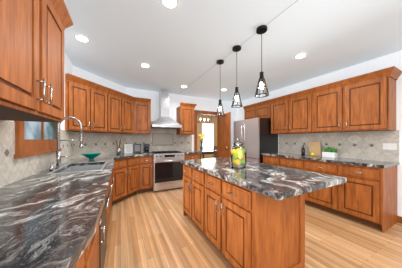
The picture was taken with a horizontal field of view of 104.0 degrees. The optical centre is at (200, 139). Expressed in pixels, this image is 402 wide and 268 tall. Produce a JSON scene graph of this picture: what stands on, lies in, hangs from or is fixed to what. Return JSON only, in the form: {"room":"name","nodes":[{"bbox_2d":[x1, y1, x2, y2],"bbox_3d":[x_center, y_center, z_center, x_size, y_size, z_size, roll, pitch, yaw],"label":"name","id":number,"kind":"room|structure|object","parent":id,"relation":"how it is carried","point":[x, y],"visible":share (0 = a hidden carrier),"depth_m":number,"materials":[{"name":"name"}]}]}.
{"room":"kitchen","nodes":[
{"label":"kitchen","id":0,"kind":"room"},
{"bbox_2d":[5,52,72,129],"bbox_3d":[-0.841,-0.037,-0.157,0.120,2.575,6.727,0,0,-27],"label":"wall","id":1,"kind":"structure","parent":0,"point":[68,66],"depth_m":2.43,"materials":[{"name":"white paint"}]},
{"bbox_2d":[0,0,67,122],"bbox_3d":[-1.074,-0.529,0.821,0.350,0.780,0.880,0,0,-27],"label":"upper cabinet","id":2,"kind":"object","parent":1,"relation":"attached to","point":[32,60],"depth_m":0.83,"materials":[{"name":"brown wood"}]},
{"bbox_2d":[0,120,73,186],"bbox_3d":[-0.889,0.100,0.082,0.001,0.478,6.157,0,0,-27],"label":"backsplash","id":3,"kind":"structure","parent":1,"relation":"attached to","point":[12,169],"depth_m":1.30,"materials":[{"name":"tile"}]},
{"bbox_2d":[14,121,61,157],"bbox_3d":[-1.692,-0.360,1.690,0.045,1.020,0.990,0,0,-27],"label":"window","id":4,"kind":"structure","parent":1,"relation":"in","point":[34,138],"depth_m":1.51,"materials":[{"name":"brown wood"}]},
{"bbox_2d":[73,66,125,93],"bbox_3d":[-2.162,-0.037,3.433,0.120,2.575,1.329,0,0,18],"label":"wall","id":5,"kind":"structure","parent":0,"point":[84,74],"depth_m":3.27,"materials":[{"name":"white paint"}]},
{"bbox_2d":[65,73,87,80],"bbox_3d":[-1.998,-0.582,2.632,0.300,0.853,0.297,0,0,-27],"label":"upper cabinet","id":6,"kind":"object","parent":5,"relation":"attached to","point":[75,78],"depth_m":2.50,"materials":[{"name":"brown wood"}]},
{"bbox_2d":[74,132,125,157],"bbox_3d":[-2.099,0.100,3.413,0.883,0.478,0.883,0,0,-27],"label":"backsplash","id":7,"kind":"structure","parent":5,"relation":"attached to","point":[104,143],"depth_m":3.28,"materials":[{"name":"tile"}]},
{"bbox_2d":[65,77,136,132],"bbox_3d":[-1.935,-0.529,3.237,1.018,0.780,1.348,0,0,-27],"label":"upper cabinet","id":8,"kind":"object","parent":5,"relation":"attached to","point":[92,107],"depth_m":2.91,"materials":[{"name":"brown wood"}]},
{"bbox_2d":[126,88,236,158],"bbox_3d":[-0.353,-0.037,4.874,3.867,2.575,0.120,0,0,-27],"label":"wall","id":9,"kind":"structure","parent":0,"point":[175,100],"depth_m":4.72,"materials":[{"name":"white paint"}]},
{"bbox_2d":[137,101,150,132],"bbox_3d":[-1.537,-0.529,3.975,0.465,0.780,0.395,0,0,-27],"label":"upper cabinet","id":10,"kind":"object","parent":9,"relation":"attached to","point":[143,107],"depth_m":3.88,"materials":[{"name":"brown wood"}]},
{"bbox_2d":[126,121,191,151],"bbox_3d":[-1.097,-0.080,4.419,1.827,0.839,0.001,0,0,-27],"label":"backsplash","id":11,"kind":"structure","parent":9,"relation":"attached to","point":[182,142],"depth_m":4.42,"materials":[{"name":"tile"}]},
{"bbox_2d":[152,133,172,145],"bbox_3d":[-1.070,0.000,4.429,0.600,0.340,0.006,0,0,-27],"label":"backsplash","id":12,"kind":"structure","parent":9,"relation":"attached to","point":[158,139],"depth_m":4.42,"materials":[{"name":"brown tile"}]},
{"bbox_2d":[151,90,181,128],"bbox_3d":[-0.957,-0.815,4.208,0.760,1.016,0.500,0,0,-27],"label":"range hood","id":13,"kind":"object","parent":9,"relation":"attached to","point":[164,120],"visible":0.88,"depth_m":4.18,"materials":[{"name":"silver metal"}]},
{"bbox_2d":[176,102,196,134],"bbox_3d":[-0.421,-0.574,4.550,0.485,0.868,0.390,0,0,-27],"label":"upper cabinet","id":14,"kind":"object","parent":9,"relation":"attached to","point":[185,115],"visible":1,"depth_m":4.40,"materials":[{"name":"brown wood"}]},
{"bbox_2d":[194,110,221,157],"bbox_3d":[0.224,0.168,5.161,1.030,2.165,0.145,0,0,-27],"label":"door frame","id":15,"kind":"structure","parent":9,"relation":"attached to","point":[196,112],"depth_m":5.00,"materials":[{"name":"brown wood"}]},
{"bbox_2d":[219,112,230,157],"bbox_3d":[0.714,0.224,4.876,0.264,2.028,0.789,0,0,-27],"label":"door","id":16,"kind":"structure","parent":9,"relation":"in","point":[225,136],"depth_m":4.76,"materials":[{"name":"brown wood"}]},
{"bbox_2d":[197,114,216,158],"bbox_3d":[-0.645,-0.125,9.162,5.800,2.750,0.100,0,0,-27],"label":"wall","id":17,"kind":"structure","parent":0,"point":[199,126],"depth_m":9.58,"materials":[{"name":"beige paint"}]},
{"bbox_2d":[202,123,213,149],"bbox_3d":[0.433,-0.175,9.635,0.850,1.650,0.039,0,0,-27],"label":"window","id":18,"kind":"structure","parent":17,"relation":"in","point":[208,132],"depth_m":9.63,"materials":[{"name":"white glass"}]},
{"bbox_2d":[64,0,401,102],"bbox_3d":[0.990,-1.374,1.315,4.720,0.102,7.680,0,0,-27],"label":"ceiling","id":19,"kind":"structure","parent":0,"point":[187,43],"depth_m":2.10,"materials":[{"name":"white paint"}]},
{"bbox_2d":[74,34,89,42],"bbox_3d":[-1.558,-1.321,2.056,0.170,0.008,0.170,0,0,-27],"label":"recessed light","id":20,"kind":"object","parent":19,"relation":"in","point":[82,38],"visible":1,"depth_m":2.05,"materials":[{"name":"white"}]},
{"bbox_2d":[140,63,149,67],"bbox_3d":[-1.001,-1.321,2.813,0.170,0.008,0.170,0,0,-27],"label":"recessed light","id":21,"kind":"object","parent":19,"relation":"in","point":[144,65],"visible":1,"depth_m":2.80,"materials":[{"name":"white"}]},
{"bbox_2d":[161,0,178,8],"bbox_3d":[-0.300,-1.321,1.509,0.170,0.008,0.170,0,0,-27],"label":"recessed light","id":22,"kind":"object","parent":19,"relation":"in","point":[170,4],"visible":1,"depth_m":1.52,"materials":[{"name":"white plastic"}]},
{"bbox_2d":[215,59,224,116],"bbox_3d":[0.324,-0.857,2.660,0.167,0.933,0.167,0,0,-27],"label":"pendant light","id":23,"kind":"object","parent":19,"relation":"hanging from","point":[219,62],"visible":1,"depth_m":2.64,"materials":[{"name":"black metal"}]},
{"bbox_2d":[231,45,241,107],"bbox_3d":[0.515,-0.897,2.263,0.167,0.853,0.167,0,0,-27],"label":"pendant light","id":24,"kind":"object","parent":19,"relation":"hanging from","point":[236,48],"visible":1,"depth_m":2.24,"materials":[{"name":"black metal"}]},
{"bbox_2d":[255,25,268,97],"bbox_3d":[0.725,-0.922,1.876,0.167,0.803,0.167,0,0,-27],"label":"pendant light","id":25,"kind":"object","parent":19,"relation":"hanging from","point":[261,29],"visible":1,"depth_m":1.86,"materials":[{"name":"black metal"}]},
{"bbox_2d":[294,53,306,58],"bbox_3d":[1.578,-1.321,2.492,0.170,0.008,0.170,0,0,-27],"label":"recessed light","id":26,"kind":"object","parent":19,"relation":"in","point":[300,55],"visible":1,"depth_m":2.47,"materials":[{"name":"white"}]},
{"bbox_2d":[104,187,401,267],"bbox_3d":[0.990,1.300,1.315,4.720,0.100,7.680,0,0,-27],"label":"floor","id":27,"kind":"structure","parent":0,"point":[154,229],"depth_m":1.94,"materials":[{"name":"brown wood"}]},
{"bbox_2d":[92,248,95,267],"bbox_3d":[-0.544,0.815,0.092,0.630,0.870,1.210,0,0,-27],"label":"base cabinet","id":28,"kind":"object","parent":27,"relation":"on","point":[93,249],"depth_m":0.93,"materials":[{"name":"brown wood"}]},
{"bbox_2d":[96,216,103,267],"bbox_3d":[-0.881,0.815,0.751,0.630,0.870,0.571,0,0,-27],"label":"base cabinet","id":29,"kind":"object","parent":27,"relation":"on","point":[99,235],"depth_m":1.15,"materials":[{"name":"brown wood"}]},
{"bbox_2d":[104,200,107,263],"bbox_3d":[-1.152,0.815,1.280,0.630,0.870,0.760,0,0,-27],"label":"base cabinet","id":30,"kind":"object","parent":27,"relation":"on","point":[105,201],"depth_m":1.54,"materials":[{"name":"brown wood"}]},
{"bbox_2d":[108,168,115,219],"bbox_3d":[-1.783,0.815,2.556,0.668,0.870,0.546,0,0,-27],"label":"base cabinet","id":31,"kind":"object","parent":27,"relation":"on","point":[111,187],"depth_m":2.68,"materials":[{"name":"brown wood"}]},
{"bbox_2d":[116,160,147,202],"bbox_3d":[-1.885,0.815,3.343,1.205,0.870,1.205,0,0,-27],"label":"base cabinet","id":32,"kind":"object","parent":27,"relation":"on","point":[130,178],"depth_m":3.33,"materials":[{"name":"brown wood"}]},
{"bbox_2d":[0,152,152,267],"bbox_3d":[-0.452,0.360,0.801,1.440,0.040,7.038,0,0,-27],"label":"countertop","id":33,"kind":"structure","parent":32,"relation":"on","point":[50,218],"depth_m":0.74,"materials":[{"name":"grey stone"}]},
{"bbox_2d":[49,116,83,171],"bbox_3d":[-1.571,0.028,1.843,0.269,0.623,0.262,0,0,-27],"label":"faucet","id":34,"kind":"object","parent":33,"relation":"on","point":[58,167],"depth_m":1.88,"materials":[{"name":"silver metal"}]},
{"bbox_2d":[64,164,103,171],"bbox_3d":[-1.472,0.485,1.977,0.444,0.234,0.763,0,0,-27],"label":"sink","id":35,"kind":"object","parent":33,"relation":"in","point":[71,167],"depth_m":2.25,"materials":[{"name":"silver metal"}]},
{"bbox_2d":[81,153,101,159],"bbox_3d":[-1.859,0.290,2.666,0.300,0.097,0.300,0,0,-27],"label":"bowl","id":36,"kind":"object","parent":33,"relation":"on","point":[91,156],"visible":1,"depth_m":2.61,"materials":[{"name":"teal glass"}]},
{"bbox_2d":[116,139,120,153],"bbox_3d":[-1.879,0.169,3.588,0.110,0.340,0.104,0,0,-27],"label":"utensil crock","id":37,"kind":"object","parent":33,"relation":"on","point":[118,149],"visible":1,"depth_m":3.56,"materials":[{"name":"silver metal"}]},
{"bbox_2d":[124,144,131,152],"bbox_3d":[-1.790,0.229,3.864,0.033,0.220,0.200,0,0,38],"label":"box sign","id":38,"kind":"object","parent":33,"relation":"on","point":[127,148],"visible":1,"depth_m":3.84,"materials":[{"name":"white"}]},
{"bbox_2d":[134,144,140,152],"bbox_3d":[-1.637,0.226,4.044,0.180,0.221,0.050,0,0,-27],"label":"stand","id":39,"kind":"object","parent":33,"relation":"on","point":[137,147],"visible":1,"depth_m":4.03,"materials":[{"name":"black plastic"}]},
{"bbox_2d":[143,144,149,152],"bbox_3d":[-1.402,0.225,4.046,0.130,0.229,0.200,0,0,-27],"label":"coffee maker","id":40,"kind":"object","parent":33,"relation":"on","point":[145,148],"visible":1,"depth_m":3.98,"materials":[{"name":"black plastic"}]},
{"bbox_2d":[148,160,152,191],"bbox_3d":[-1.423,0.815,3.881,0.363,0.870,0.668,0,0,-27],"label":"base cabinet","id":41,"kind":"object","parent":27,"relation":"on","point":[150,162],"depth_m":3.68,"materials":[{"name":"brown wood"}]},
{"bbox_2d":[150,150,183,190],"bbox_3d":[-0.903,0.770,4.103,0.760,0.900,0.746,0,0,-27],"label":"range","id":42,"kind":"object","parent":27,"relation":"on","point":[167,169],"visible":0.9,"depth_m":3.81,"materials":[{"name":"silver metal"}]},
{"bbox_2d":[183,152,199,159],"bbox_3d":[-0.371,0.815,4.447,0.495,0.870,0.620,0,0,-27],"label":"base cabinet","id":43,"kind":"object","parent":27,"relation":"on","point":[195,155],"depth_m":4.18,"materials":[{"name":"brown wood"}]},
{"bbox_2d":[184,152,191,155],"bbox_3d":[-0.363,0.360,4.439,0.503,0.040,0.641,0,0,-27],"label":"countertop","id":44,"kind":"structure","parent":43,"relation":"on","point":[185,153],"depth_m":4.11,"materials":[{"name":"grey stone"}]},
{"bbox_2d":[183,164,304,267],"bbox_3d":[0.321,0.815,2.017,0.690,0.870,1.552,0,0,-27],"label":"kitchen island","id":45,"kind":"object","parent":27,"relation":"on","point":[239,226],"visible":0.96,"depth_m":1.40,"materials":[{"name":"brown wood"}]},
{"bbox_2d":[181,157,346,199],"bbox_3d":[0.478,0.360,1.974,0.910,0.040,1.780,0,0,-27],"label":"island countertop","id":46,"kind":"structure","parent":45,"relation":"on","point":[276,182],"depth_m":1.40,"materials":[{"name":"stone"}]},
{"bbox_2d":[231,139,245,167],"bbox_3d":[0.461,0.167,1.932,0.190,0.345,0.190,0,0,-27],"label":"lemon jar","id":47,"kind":"object","parent":46,"relation":"on","point":[237,153],"visible":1,"depth_m":1.91,"materials":[{"name":"clear glass"}]},
{"bbox_2d":[234,118,277,163],"bbox_3d":[1.478,0.360,4.385,0.808,1.780,0.920,0,0,-27],"label":"fridge","id":48,"kind":"object","parent":27,"relation":"on","point":[256,137],"visible":0.52,"depth_m":4.00,"materials":[{"name":"grey metal"}]},
{"bbox_2d":[263,155,274,165],"bbox_3d":[1.905,0.815,3.758,0.620,0.870,0.545,0,0,-27],"label":"base cabinet","id":49,"kind":"object","parent":27,"relation":"on","point":[270,160],"depth_m":3.69,"materials":[{"name":"brown wood"}]},
{"bbox_2d":[275,156,298,169],"bbox_3d":[2.113,0.815,3.350,0.620,0.870,0.670,0,0,-27],"label":"base cabinet","id":50,"kind":"object","parent":27,"relation":"on","point":[292,163],"depth_m":3.28,"materials":[{"name":"brown wood"}]},
{"bbox_2d":[299,159,330,212],"bbox_3d":[2.350,0.815,2.888,0.620,0.870,0.670,0,0,-27],"label":"base cabinet","id":51,"kind":"object","parent":27,"relation":"on","point":[321,199],"depth_m":2.77,"materials":[{"name":"brown wood"}]},
{"bbox_2d":[331,163,396,232],"bbox_3d":[2.561,0.815,2.475,0.620,0.870,0.557,0,0,-27],"label":"base cabinet","id":52,"kind":"object","parent":27,"relation":"on","point":[365,195],"depth_m":2.27,"materials":[{"name":"brown wood"}]},
{"bbox_2d":[262,152,398,167],"bbox_3d":[2.229,0.360,3.101,0.640,0.040,2.010,0,0,-27],"label":"countertop","id":53,"kind":"structure","parent":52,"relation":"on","point":[368,163],"depth_m":2.61,"materials":[{"name":"stone"}]},
{"bbox_2d":[301,145,304,154],"bbox_3d":[2.213,0.229,3.402,0.070,0.220,0.068,0,0,-27],"label":"oil bottle","id":54,"kind":"object","parent":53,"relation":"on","point":[303,151],"visible":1,"depth_m":3.38,"materials":[{"name":"black glass"}]},
{"bbox_2d":[308,142,321,155],"bbox_3d":[2.389,0.194,3.300,0.080,0.297,0.220,0,0,-27],"label":"cutting board","id":55,"kind":"object","parent":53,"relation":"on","point":[315,147],"visible":0.86,"depth_m":3.28,"materials":[{"name":"brown wood"}]},
{"bbox_2d":[322,147,337,157],"bbox_3d":[2.455,0.239,2.990,0.135,0.200,0.234,0,0,-27],"label":"potted plant","id":56,"kind":"object","parent":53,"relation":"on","point":[331,152],"visible":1,"depth_m":2.95,"materials":[{"name":"green plant"}]},
{"bbox_2d":[237,50,401,216],"bbox_3d":[3.037,-0.037,2.363,0.120,2.575,7.680,0,0,-27],"label":"wall","id":57,"kind":"structure","parent":0,"point":[386,61],"depth_m":2.69,"materials":[{"name":"white paint"}]},
{"bbox_2d":[244,102,270,119],"bbox_3d":[1.691,-0.735,4.494,0.330,0.369,0.960,0,0,-27],"label":"upper cabinet","id":58,"kind":"object","parent":57,"relation":"attached to","point":[264,111],"depth_m":4.32,"materials":[{"name":"brown wood"}]},
{"bbox_2d":[271,94,310,133],"bbox_3d":[2.133,-0.529,3.630,0.330,0.780,0.980,0,0,-27],"label":"upper cabinet","id":59,"kind":"object","parent":57,"relation":"attached to","point":[288,115],"depth_m":3.50,"materials":[{"name":"brown wood"}]},
{"bbox_2d":[279,130,398,161],"bbox_3d":[2.511,0.100,3.245,0.001,0.478,2.010,0,0,-27],"label":"backsplash","id":60,"kind":"structure","parent":57,"relation":"attached to","point":[368,145],"depth_m":2.84,"materials":[{"name":"tile"}]},
{"bbox_2d":[383,143,396,149],"bbox_3d":[2.922,0.110,2.433,0.008,0.100,0.140,0,0,-27],"label":"electrical outlet plate","id":61,"kind":"object","parent":60,"relation":"attached to","point":[389,146],"visible":1,"depth_m":2.42,"materials":[{"name":"white plastic"}]},
{"bbox_2d":[311,74,397,132],"bbox_3d":[2.584,-0.529,2.749,0.330,0.780,1.000,0,0,-27],"label":"upper cabinet","id":62,"kind":"object","parent":57,"relation":"attached to","point":[364,102],"depth_m":2.53,"materials":[{"name":"brown wood"}]},
{"bbox_2d":[397,216,401,223],"bbox_3d":[3.814,1.200,0.696,0.015,0.100,3.765,0,0,-27],"label":"baseboard","id":63,"kind":"structure","parent":57,"relation":"attached to","point":[399,219],"depth_m":2.34,"materials":[{"name":"brown wood"}]},
{"bbox_3d":[0.230,1.300,7.453,5.800,0.100,3.940,0,0,-27],"label":"floor","id":64,"kind":"structure","parent":0,"visible":0},
{"bbox_2d":[197,149,216,158],"bbox_3d":[0.045,0.870,7.156,1.100,0.760,1.700,0,0,-27],"label":"dining table","id":65,"kind":"object","parent":64,"relation":"on","point":[205,152],"visible":0.23,"depth_m":6.47,"materials":[{"name":"brown wood"}]},
{"bbox_2d":[198,134,205,149],"bbox_3d":[0.043,0.121,7.003,0.345,0.736,0.380,0,0,-27],"label":"flower vase","id":66,"kind":"object","parent":65,"relation":"on","point":[201,138],"visible":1,"depth_m":6.95,"materials":[{"name":"teal"}]},
{"bbox_2d":[213,146,216,157],"bbox_3d":[0.569,0.750,6.132,0.420,1.000,0.420,0,0,-27],"label":"dining chair","id":67,"kind":"object","parent":64,"relation":"on","point":[214,148],"visible":0.19,"depth_m":5.89,"materials":[{"name":"brown wood"}]},
{"bbox_3d":[0.230,-1.550,7.453,5.800,0.100,3.940,0,0,-27],"label":"ceiling","id":68,"kind":"structure","parent":0,"visible":0},
{"bbox_2d":[197,114,211,122],"bbox_3d":[0.068,-1.131,7.112,0.816,0.738,0.276,0,0,-27],"label":"dining chandelier","id":69,"kind":"object","parent":68,"relation":"hanging from","point":[204,119],"visible":0.62,"depth_m":7.17,"materials":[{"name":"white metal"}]}
]}

